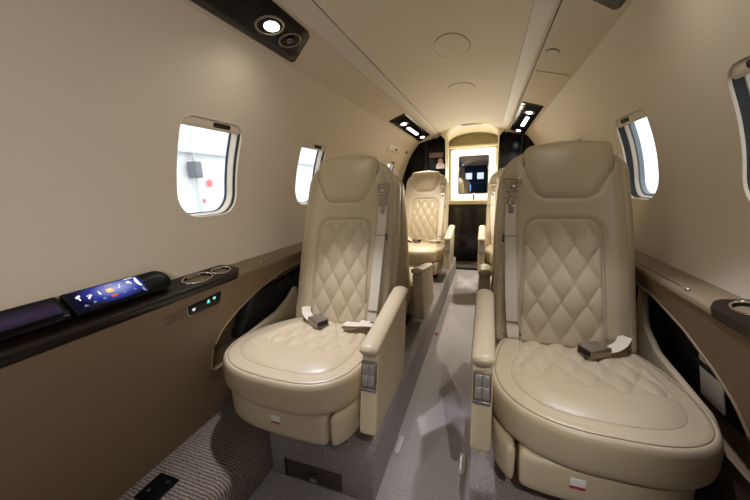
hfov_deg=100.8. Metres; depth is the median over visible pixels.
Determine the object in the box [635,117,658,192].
wall
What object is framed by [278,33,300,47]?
vent
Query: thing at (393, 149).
panel
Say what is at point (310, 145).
shade
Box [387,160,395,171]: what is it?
window
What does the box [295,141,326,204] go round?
window
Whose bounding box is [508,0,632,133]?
overhead panel
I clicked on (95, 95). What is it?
wall
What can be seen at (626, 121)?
shade
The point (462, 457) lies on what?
path light
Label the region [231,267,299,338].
pouch
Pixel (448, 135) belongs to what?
trim
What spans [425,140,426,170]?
wall
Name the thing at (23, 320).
touchscreen monitor
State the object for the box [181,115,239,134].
shade
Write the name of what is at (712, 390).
card
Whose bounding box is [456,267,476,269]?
sill
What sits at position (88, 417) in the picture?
wall
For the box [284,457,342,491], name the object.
access hatch
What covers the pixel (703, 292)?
trim ledge
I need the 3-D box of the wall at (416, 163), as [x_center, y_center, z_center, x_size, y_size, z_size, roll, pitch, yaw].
[1.007,-0.560,3.332,1.600,1.600,0.035,2,12,19]
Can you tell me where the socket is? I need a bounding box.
[134,472,178,499]
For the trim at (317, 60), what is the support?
attached to the wall at (95, 95)
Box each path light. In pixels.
[393,435,403,454]
[458,453,465,475]
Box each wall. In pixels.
[0,0,419,310]
[0,251,301,499]
[177,124,389,212]
[402,131,534,193]
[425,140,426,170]
[449,133,497,199]
[520,134,523,154]
[526,0,749,298]
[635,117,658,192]
[635,267,749,499]
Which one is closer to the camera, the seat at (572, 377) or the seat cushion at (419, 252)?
the seat at (572, 377)
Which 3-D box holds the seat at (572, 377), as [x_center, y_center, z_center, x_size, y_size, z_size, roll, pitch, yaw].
[0.580,0.123,0.908,0.541,0.906,0.704,2,12,19]
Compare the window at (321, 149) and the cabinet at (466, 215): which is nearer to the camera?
the window at (321, 149)
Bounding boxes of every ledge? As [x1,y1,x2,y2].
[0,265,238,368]
[184,242,302,282]
[635,250,749,314]
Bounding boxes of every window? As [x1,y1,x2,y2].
[176,114,242,217]
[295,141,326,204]
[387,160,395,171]
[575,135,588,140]
[615,109,658,199]
[726,53,749,203]
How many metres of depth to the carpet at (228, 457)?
0.97 m
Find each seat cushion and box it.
[223,317,369,415]
[408,242,443,262]
[409,267,413,300]
[484,244,492,264]
[492,338,723,490]
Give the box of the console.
[710,299,749,339]
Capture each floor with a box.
[249,269,478,499]
[456,261,476,267]
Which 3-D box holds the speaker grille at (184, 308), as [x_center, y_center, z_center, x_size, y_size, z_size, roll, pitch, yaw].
[-0.584,0.196,0.907,0.005,0.028,0.064,2,12,19]
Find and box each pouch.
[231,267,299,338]
[636,285,745,434]
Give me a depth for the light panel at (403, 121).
2.52 m
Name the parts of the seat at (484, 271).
armrest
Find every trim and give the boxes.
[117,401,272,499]
[182,0,433,142]
[211,261,300,370]
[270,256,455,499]
[441,124,503,182]
[468,261,564,499]
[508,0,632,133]
[635,282,749,482]
[693,488,708,499]
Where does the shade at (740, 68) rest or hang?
attached to the window at (738, 73)
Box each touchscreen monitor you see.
[0,297,72,343]
[59,271,170,317]
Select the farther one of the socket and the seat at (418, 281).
the seat at (418, 281)
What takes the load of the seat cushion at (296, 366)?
on the seat at (328, 362)
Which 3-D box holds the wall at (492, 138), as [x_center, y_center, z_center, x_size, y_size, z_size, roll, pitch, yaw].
[1.214,-1.029,3.793,0.950,0.920,0.030,2,12,19]
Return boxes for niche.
[458,137,489,145]
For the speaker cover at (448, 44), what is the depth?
1.31 m
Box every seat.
[223,155,407,445]
[395,174,433,324]
[405,171,454,277]
[470,140,723,499]
[477,168,504,276]
[478,188,497,291]
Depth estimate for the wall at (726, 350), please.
0.69 m
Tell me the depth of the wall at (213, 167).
7.28 m
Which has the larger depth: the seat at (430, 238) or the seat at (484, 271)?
the seat at (430, 238)
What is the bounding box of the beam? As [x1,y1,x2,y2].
[178,146,313,165]
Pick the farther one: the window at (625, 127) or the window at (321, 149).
the window at (321, 149)
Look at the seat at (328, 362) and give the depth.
1.09 m
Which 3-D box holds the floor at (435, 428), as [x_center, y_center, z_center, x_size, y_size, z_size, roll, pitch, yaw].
[0.163,0.745,1.079,1.800,0.001,7.400,2,12,19]
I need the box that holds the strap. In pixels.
[689,352,717,380]
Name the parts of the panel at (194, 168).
cabinet door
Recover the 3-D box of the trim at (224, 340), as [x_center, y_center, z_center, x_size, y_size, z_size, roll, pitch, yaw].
[-0.469,0.221,1.405,0.124,0.287,0.738,2,12,19]
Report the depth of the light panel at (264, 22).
0.88 m
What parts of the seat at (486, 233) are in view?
armrest, backrest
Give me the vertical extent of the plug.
0.014 m
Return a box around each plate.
[187,291,220,316]
[436,158,444,168]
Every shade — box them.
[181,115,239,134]
[302,142,324,150]
[617,110,645,127]
[731,56,749,78]
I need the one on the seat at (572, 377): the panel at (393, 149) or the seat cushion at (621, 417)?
the seat cushion at (621, 417)
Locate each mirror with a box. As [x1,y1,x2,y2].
[451,147,495,199]
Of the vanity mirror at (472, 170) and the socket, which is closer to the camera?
the socket
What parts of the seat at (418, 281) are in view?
backrest, armrest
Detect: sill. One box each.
[449,143,497,148]
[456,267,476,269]
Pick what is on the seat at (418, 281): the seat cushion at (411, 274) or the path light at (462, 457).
the seat cushion at (411, 274)
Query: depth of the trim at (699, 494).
0.81 m
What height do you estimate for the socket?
0.008 m
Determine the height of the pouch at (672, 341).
0.251 m
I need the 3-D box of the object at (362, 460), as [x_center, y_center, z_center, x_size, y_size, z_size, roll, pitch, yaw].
[0.267,0.421,2.238,0.373,0.185,2.705,2,12,19]
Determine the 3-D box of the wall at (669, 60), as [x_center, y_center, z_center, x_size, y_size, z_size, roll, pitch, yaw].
[0.823,-0.302,0.940,0.220,0.742,4.600,2,12,19]
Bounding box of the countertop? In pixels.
[449,199,486,204]
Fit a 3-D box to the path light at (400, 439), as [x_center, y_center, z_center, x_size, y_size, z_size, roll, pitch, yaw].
[0.089,0.727,1.161,0.024,0.007,0.090,2,12,19]
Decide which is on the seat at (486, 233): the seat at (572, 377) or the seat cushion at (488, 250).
the seat cushion at (488, 250)
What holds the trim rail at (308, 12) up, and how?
attached to the ceiling
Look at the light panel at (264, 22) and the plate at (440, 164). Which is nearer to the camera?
the light panel at (264, 22)
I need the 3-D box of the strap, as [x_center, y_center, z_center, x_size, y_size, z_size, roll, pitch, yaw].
[0.832,0.309,0.754,0.002,0.014,0.220,2,12,19]
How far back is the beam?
7.08 m
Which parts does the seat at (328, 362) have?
quilted panel, backrest, control plate, armrest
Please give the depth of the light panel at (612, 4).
0.82 m
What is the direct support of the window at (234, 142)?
in the wall at (95, 95)
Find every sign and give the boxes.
[207,179,212,186]
[429,152,442,157]
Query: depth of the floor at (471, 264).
3.69 m
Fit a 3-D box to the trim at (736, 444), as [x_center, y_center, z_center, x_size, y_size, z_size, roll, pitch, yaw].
[0.892,0.271,0.924,0.124,0.287,0.738,2,12,19]
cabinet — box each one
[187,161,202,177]
[448,199,486,261]
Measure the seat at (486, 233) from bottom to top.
0.906 m
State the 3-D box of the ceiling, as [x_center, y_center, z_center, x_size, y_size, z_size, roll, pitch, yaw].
[0.188,-0.765,0.993,0.580,0.066,4.460,2,12,19]
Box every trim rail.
[276,0,440,137]
[501,0,560,131]
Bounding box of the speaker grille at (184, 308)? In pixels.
[164,308,184,324]
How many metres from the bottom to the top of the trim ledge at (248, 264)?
0.050 m
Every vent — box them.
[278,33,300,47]
[461,123,482,125]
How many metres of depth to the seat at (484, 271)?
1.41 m
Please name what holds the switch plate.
attached to the wall at (88, 417)
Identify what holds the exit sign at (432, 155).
attached to the wall at (416, 163)
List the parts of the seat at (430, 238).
quilted panel, backrest, armrest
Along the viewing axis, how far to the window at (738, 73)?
0.69 m
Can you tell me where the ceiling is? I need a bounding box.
[314,0,533,132]
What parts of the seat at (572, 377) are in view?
armrest, control plate, quilted panel, backrest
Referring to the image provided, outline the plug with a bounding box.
[546,49,559,54]
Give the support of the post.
on the floor
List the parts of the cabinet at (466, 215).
cabinet door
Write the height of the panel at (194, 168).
0.340 m
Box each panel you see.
[187,0,309,63]
[385,113,429,141]
[387,144,399,153]
[510,102,546,133]
[593,0,628,9]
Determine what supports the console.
on the trim ledge at (703, 292)
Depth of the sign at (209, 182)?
7.25 m
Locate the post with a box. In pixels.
[187,125,202,211]
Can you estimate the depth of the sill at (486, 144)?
3.63 m
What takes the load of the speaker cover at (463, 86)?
attached to the ceiling
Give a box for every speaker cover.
[433,33,469,56]
[448,82,474,90]
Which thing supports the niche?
attached to the wall at (492, 138)
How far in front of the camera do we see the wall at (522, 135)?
3.03 m
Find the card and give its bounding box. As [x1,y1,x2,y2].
[699,354,725,415]
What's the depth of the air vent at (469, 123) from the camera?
3.06 m
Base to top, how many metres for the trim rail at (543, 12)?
0.046 m

